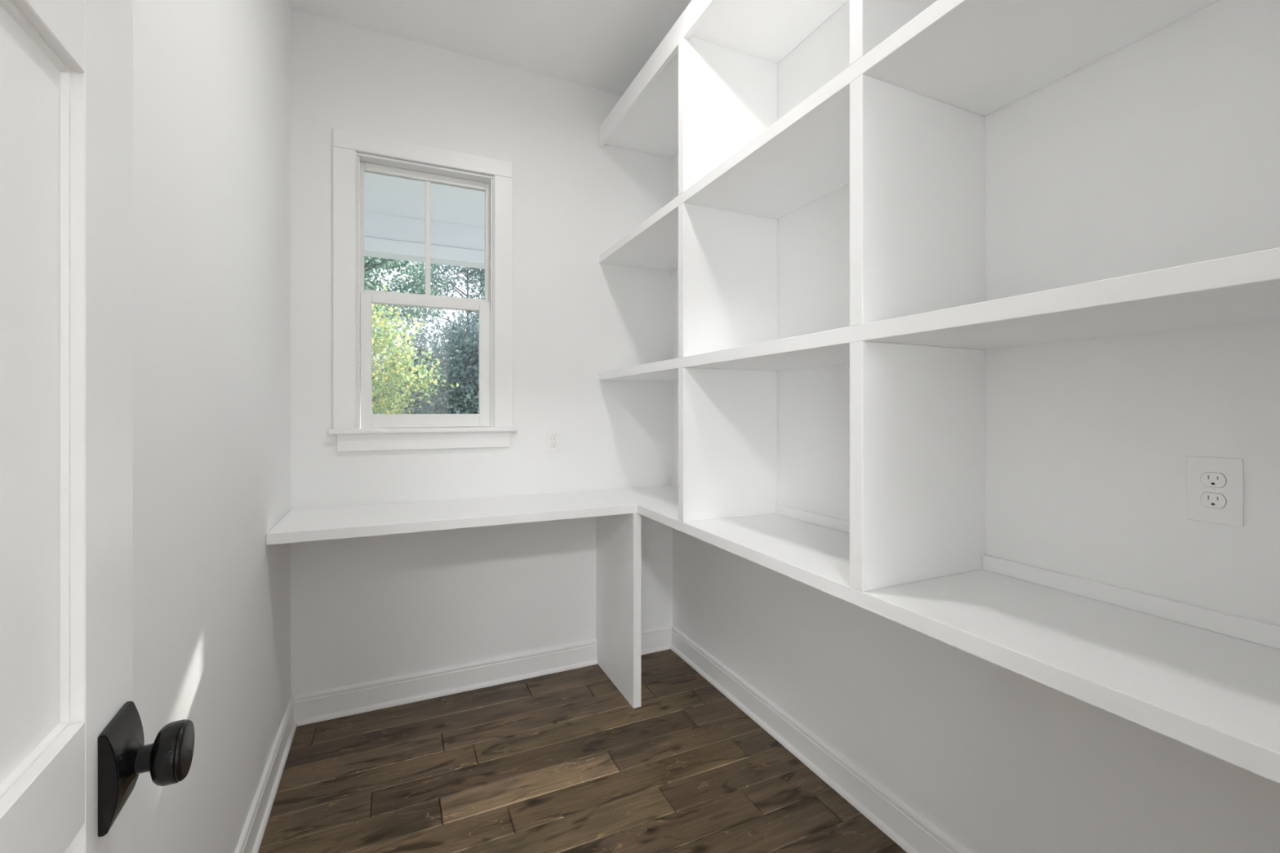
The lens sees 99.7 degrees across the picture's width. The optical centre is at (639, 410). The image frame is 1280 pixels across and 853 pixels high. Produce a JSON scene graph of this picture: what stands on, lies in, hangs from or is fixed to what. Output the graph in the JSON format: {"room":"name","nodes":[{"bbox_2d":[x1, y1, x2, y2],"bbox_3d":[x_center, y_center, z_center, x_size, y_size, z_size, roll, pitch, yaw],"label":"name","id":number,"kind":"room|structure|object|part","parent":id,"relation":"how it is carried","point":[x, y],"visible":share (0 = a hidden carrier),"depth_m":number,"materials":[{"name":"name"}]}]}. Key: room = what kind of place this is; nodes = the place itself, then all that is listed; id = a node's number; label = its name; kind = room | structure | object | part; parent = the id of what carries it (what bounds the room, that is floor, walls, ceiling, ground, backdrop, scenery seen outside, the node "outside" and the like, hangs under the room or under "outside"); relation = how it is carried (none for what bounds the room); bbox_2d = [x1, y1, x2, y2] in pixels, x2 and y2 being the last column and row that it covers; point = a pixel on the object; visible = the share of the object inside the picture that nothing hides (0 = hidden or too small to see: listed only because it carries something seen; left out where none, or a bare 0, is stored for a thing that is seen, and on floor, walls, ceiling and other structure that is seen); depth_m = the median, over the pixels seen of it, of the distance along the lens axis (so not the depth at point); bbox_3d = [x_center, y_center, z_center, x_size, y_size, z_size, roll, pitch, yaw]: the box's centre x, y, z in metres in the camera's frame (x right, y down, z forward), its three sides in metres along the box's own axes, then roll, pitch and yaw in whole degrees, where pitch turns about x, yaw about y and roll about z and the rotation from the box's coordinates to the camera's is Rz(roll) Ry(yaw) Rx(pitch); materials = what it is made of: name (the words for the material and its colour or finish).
{"room":"food storage area","nodes":[
{"label":"food storage area","id":0,"kind":"room"},
{"bbox_2d":[133,0,290,852],"bbox_3d":[-0.989,-0.236,1.010,0.160,3.160,2.779,0,0,-25],"label":"wall","id":1,"kind":"structure","parent":0,"point":[211,78],"depth_m":1.28,"materials":[{"name":"paint"}]},
{"bbox_2d":[234,696,297,852],"bbox_3d":[-0.929,1.283,1.103,0.026,0.122,2.659,0,0,-25],"label":"baseboard","id":2,"kind":"structure","parent":1,"relation":"attached to","point":[251,838],"depth_m":1.83,"materials":[{"name":"paint"}]},
{"bbox_2d":[290,8,672,696],"bbox_3d":[-0.687,-0.236,2.763,2.165,3.160,0.160,0,0,-25],"label":"wall","id":3,"kind":"structure","parent":0,"point":[365,609],"depth_m":2.66,"materials":[{"name":"paint"}]},
{"bbox_2d":[328,127,517,451],"bbox_3d":[-1.023,-0.527,2.602,0.816,1.417,0.235,0,0,-25],"label":"window","id":4,"kind":"structure","parent":3,"relation":"in","point":[357,428],"depth_m":2.52,"materials":[{"name":"paint"}]},
{"bbox_3d":[-1.305,-0.536,2.383,0.087,1.236,0.018,0,0,-25],"label":"casing","id":5,"kind":"part","parent":4,"relation":"part of","materials":[{"name":"paint"}]},
{"bbox_3d":[-0.990,-1.196,2.527,0.779,0.080,0.018,0,0,-25],"label":"head casing","id":6,"kind":"part","parent":4,"relation":"part of","materials":[{"name":"paint"}]},
{"bbox_3d":[-1.028,-1.124,2.607,0.543,0.036,0.032,0,0,-25],"label":"rail","id":7,"kind":"part","parent":4,"relation":"part of","materials":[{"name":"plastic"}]},
{"bbox_3d":[-1.028,-0.528,2.607,0.543,0.055,0.032,0,0,-25],"label":"rail","id":8,"kind":"part","parent":4,"relation":"part of","materials":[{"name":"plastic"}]},
{"bbox_3d":[-1.012,-0.513,2.571,0.476,0.045,0.032,0,0,-25],"label":"rail","id":9,"kind":"part","parent":4,"relation":"part of","materials":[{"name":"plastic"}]},
{"bbox_3d":[-1.012,0.049,2.571,0.476,0.064,0.032,0,0,-25],"label":"rail","id":10,"kind":"part","parent":4,"relation":"part of","materials":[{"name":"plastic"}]},
{"bbox_3d":[-0.676,-0.536,2.670,0.088,1.236,0.018,0,0,-25],"label":"casing","id":11,"kind":"part","parent":4,"relation":"part of","materials":[{"name":"paint"}]},
{"bbox_2d":[292,625,671,726],"bbox_3d":[-0.648,1.283,2.679,1.845,0.122,0.026,0,0,-25],"label":"baseboard","id":12,"kind":"structure","parent":3,"relation":"attached to","point":[310,708],"depth_m":2.56,"materials":[{"name":"paint"}]},
{"bbox_2d":[546,430,560,452],"bbox_3d":[-0.444,0.158,2.782,0.070,0.115,0.007,0,0,-25],"label":"wall outlet","id":13,"kind":"object","parent":3,"relation":"attached to","point":[553,437],"visible":1,"depth_m":2.78,"materials":[{"name":"plastic"}]},
{"bbox_2d":[551,442,557,447],"bbox_3d":[-0.443,0.178,2.780,0.035,0.028,0.003,0,0,-25],"label":"receptacle","id":14,"kind":"object","parent":13,"relation":"attached to","point":[553,444],"depth_m":2.78,"materials":[{"name":"plastic"}]},
{"bbox_2d":[551,434,557,439],"bbox_3d":[-0.443,0.138,2.780,0.035,0.028,0.003,0,0,-25],"label":"receptacle","id":15,"kind":"object","parent":13,"relation":"attached to","point":[553,437],"depth_m":2.78,"materials":[{"name":"plastic"}]},
{"bbox_2d":[288,0,691,95],"bbox_3d":[-0.558,-1.766,-0.409,4.565,0.100,5.719,0,0,-25],"label":"ceiling","id":16,"kind":"structure","parent":0,"point":[602,45],"depth_m":2.42,"materials":[{"name":"paint"}]},
{"bbox_2d":[257,648,906,852],"bbox_3d":[-0.562,1.394,-0.400,4.565,0.100,5.739,0,0,-25],"label":"floor","id":17,"kind":"structure","parent":0,"point":[562,762],"depth_m":1.96,"materials":[{"name":"brown wood"}]},
{"bbox_2d":[595,513,640,708],"bbox_3d":[-0.115,0.904,2.664,0.038,0.879,0.495,0,0,-25],"label":"panel","id":18,"kind":"object","parent":17,"relation":"on","point":[618,537],"visible":0.84,"depth_m":2.57,"materials":[{"name":"paint"}]},
{"bbox_2d":[672,0,1279,852],"bbox_3d":[1.446,-0.236,0.505,0.160,3.160,5.719,0,0,-25],"label":"wall","id":19,"kind":"structure","parent":0,"point":[1161,151],"depth_m":1.26,"materials":[{"name":"paint"}]},
{"bbox_2d":[266,485,1279,783],"bbox_3d":[-0.102,0.445,1.481,1.843,0.038,2.657,0,0,-25],"label":"countertop","id":20,"kind":"structure","parent":19,"relation":"attached to","point":[1217,695],"depth_m":1.09,"materials":[{"name":"paint"}]},
{"bbox_2d":[599,0,1279,649],"bbox_3d":[0.535,-0.544,1.772,0.444,1.940,2.657,0,0,-25],"label":"cubby shelving","id":21,"kind":"object","parent":20,"relation":"on","point":[903,125],"visible":1,"depth_m":1.37,"materials":[{"name":"paint"}]},
{"bbox_3d":[0.363,0.406,2.668,0.012,0.039,0.882,0,0,-25],"label":"rail","id":22,"kind":"part","parent":21,"relation":"part of","materials":[{"name":"paint"}]},
{"bbox_3d":[0.733,0.406,1.857,0.012,0.039,0.819,0,0,-25],"label":"rail","id":23,"kind":"part","parent":21,"relation":"part of","materials":[{"name":"paint"}]},
{"bbox_3d":[0.535,-0.810,1.772,0.444,0.041,2.657,0,0,-25],"label":"shelf","id":24,"kind":"part","parent":21,"relation":"part of","materials":[{"name":"paint"}]},
{"bbox_3d":[0.535,-0.183,1.772,0.444,0.040,2.657,0,0,-25],"label":"shelf","id":25,"kind":"part","parent":21,"relation":"part of","materials":[{"name":"paint"}]},
{"bbox_3d":[1.093,0.406,1.068,0.012,0.039,0.831,0,0,-25],"label":"rail","id":26,"kind":"part","parent":21,"relation":"part of","materials":[{"name":"paint"}]},
{"bbox_2d":[671,625,968,852],"bbox_3d":[0.726,1.283,1.859,0.026,0.122,2.659,0,0,-25],"label":"baseboard","id":27,"kind":"structure","parent":19,"relation":"attached to","point":[900,823],"depth_m":1.96,"materials":[{"name":"paint"}]},
{"bbox_2d":[1186,455,1243,526],"bbox_3d":[1.108,0.154,1.042,0.007,0.127,0.079,0,0,-25],"label":"wall outlet","id":28,"kind":"object","parent":19,"relation":"attached to","point":[1214,485],"visible":1,"depth_m":1.04,"materials":[{"name":"plastic"}]},
{"bbox_2d":[1200,492,1226,508],"bbox_3d":[1.107,0.174,1.042,0.003,0.028,0.035,0,0,-25],"label":"receptacle","id":29,"kind":"object","parent":28,"relation":"attached to","point":[1208,500],"depth_m":1.04,"materials":[{"name":"plastic"}]},
{"bbox_2d":[1200,472,1226,488],"bbox_3d":[1.107,0.134,1.042,0.003,0.028,0.035,0,0,-25],"label":"receptacle","id":30,"kind":"object","parent":28,"relation":"attached to","point":[1208,480],"depth_m":1.04,"materials":[{"name":"plastic"}]},
{"bbox_3d":[0.475,-0.186,0.217,1.845,3.060,0.120,0,0,-25],"label":"wall","id":31,"kind":"structure","parent":0,"visible":0},
{"bbox_2d":[0,0,194,852],"bbox_3d":[-0.404,0.119,0.299,0.100,2.430,0.773,0,0,-28],"label":"door","id":32,"kind":"structure","parent":31,"relation":"in","point":[73,753],"depth_m":0.51,"materials":[{"name":"paint"}]},
{"bbox_3d":[-0.435,-0.013,0.289,0.014,0.627,0.511,0,0,-28],"label":"panel","id":33,"kind":"part","parent":32,"relation":"part of","materials":[{"name":"paint"}]},
{"bbox_3d":[-0.435,0.350,0.289,0.035,0.099,0.511,0,0,-28],"label":"rail","id":34,"kind":"part","parent":32,"relation":"part of","materials":[{"name":"paint"}]},
{"bbox_3d":[-0.435,-0.376,0.289,0.035,0.099,0.511,0,0,-28],"label":"rail","id":35,"kind":"part","parent":32,"relation":"part of","materials":[{"name":"paint"}]},
{"bbox_3d":[-0.435,0.714,0.289,0.014,0.627,0.511,0,0,-28],"label":"panel","id":36,"kind":"part","parent":32,"relation":"part of","materials":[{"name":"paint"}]},
{"bbox_3d":[-0.533,0.383,0.598,0.053,0.063,0.063,0,0,-28],"label":"knob","id":37,"kind":"part","parent":32,"relation":"part of","materials":[{"name":"black metal"}]},
{"label":"outside","id":38,"kind":"structure","parent":0,"visible":0},
{"bbox_3d":[-15.133,1.844,33.149,80.000,0.100,67.121,0,0,-25],"label":"lawn","id":39,"kind":"structure","parent":38,"visible":0},
{"bbox_2d":[372,360,391,413],"bbox_3d":[-15.750,-0.556,32.934,6.300,4.700,5.600,0,0,-25],"label":"house","id":40,"kind":"structure","parent":39,"relation":"on","point":[383,362],"depth_m":30.38,"materials":[{"name":"white"}]},
{"bbox_2d":[364,256,452,354],"bbox_3d":[-8.884,-2.388,16.567,6.349,8.369,4.304,0,0,-25],"label":"tree","id":41,"kind":"object","parent":39,"relation":"on","point":[375,264],"visible":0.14,"depth_m":17.19,"materials":[{"name":"green plant"}]},
{"bbox_2d":[372,316,447,413],"bbox_3d":[-6.640,-0.485,16.246,3.228,4.566,3.218,0,0,-25],"label":"shade tree","id":42,"kind":"object","parent":39,"relation":"on","point":[420,349],"visible":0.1,"depth_m":15.95,"materials":[{"name":"yellow green leaf"},{"name":"bark"}]},
{"bbox_2d":[372,284,458,413],"bbox_3d":[-4.422,-0.108,8.518,2.656,3.809,2.586,0,0,16],"label":"young tree","id":43,"kind":"object","parent":39,"relation":"on","point":[386,393],"visible":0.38,"depth_m":8.44,"materials":[{"name":"green plant"}]},
{"bbox_2d":[400,311,479,413],"bbox_3d":[-4.285,-0.475,14.055,3.819,4.548,3.624,0,0,-25],"label":"shade tree","id":44,"kind":"object","parent":39,"relation":"on","point":[464,398],"visible":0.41,"depth_m":13.17,"materials":[{"name":"green plant"}]},
{"bbox_2d":[398,262,484,370],"bbox_3d":[-6.902,-2.535,21.701,5.311,8.661,4.406,0,0,3],"label":"tree","id":45,"kind":"object","parent":39,"relation":"on","point":[480,273],"visible":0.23,"depth_m":21.30,"materials":[{"name":"green plant"}]},
{"bbox_3d":[-1.194,1.594,4.061,5.600,0.400,2.620,0,0,-25],"label":"floor","id":46,"kind":"structure","parent":0,"visible":0},
{"bbox_2d":[364,172,484,268],"bbox_3d":[-1.246,-0.211,4.175,5.600,3.210,2.870,0,0,-25],"label":"porch roof","id":47,"kind":"structure","parent":46,"relation":"on","point":[394,207],"depth_m":4.70,"materials":[{"name":"plastic"}]},
{"bbox_3d":[-1.609,-1.431,4.970,5.600,0.115,0.020,0,0,-25],"label":"beam trim","id":48,"kind":"part","parent":47,"relation":"part of","materials":[{"name":"paint"}]}
]}

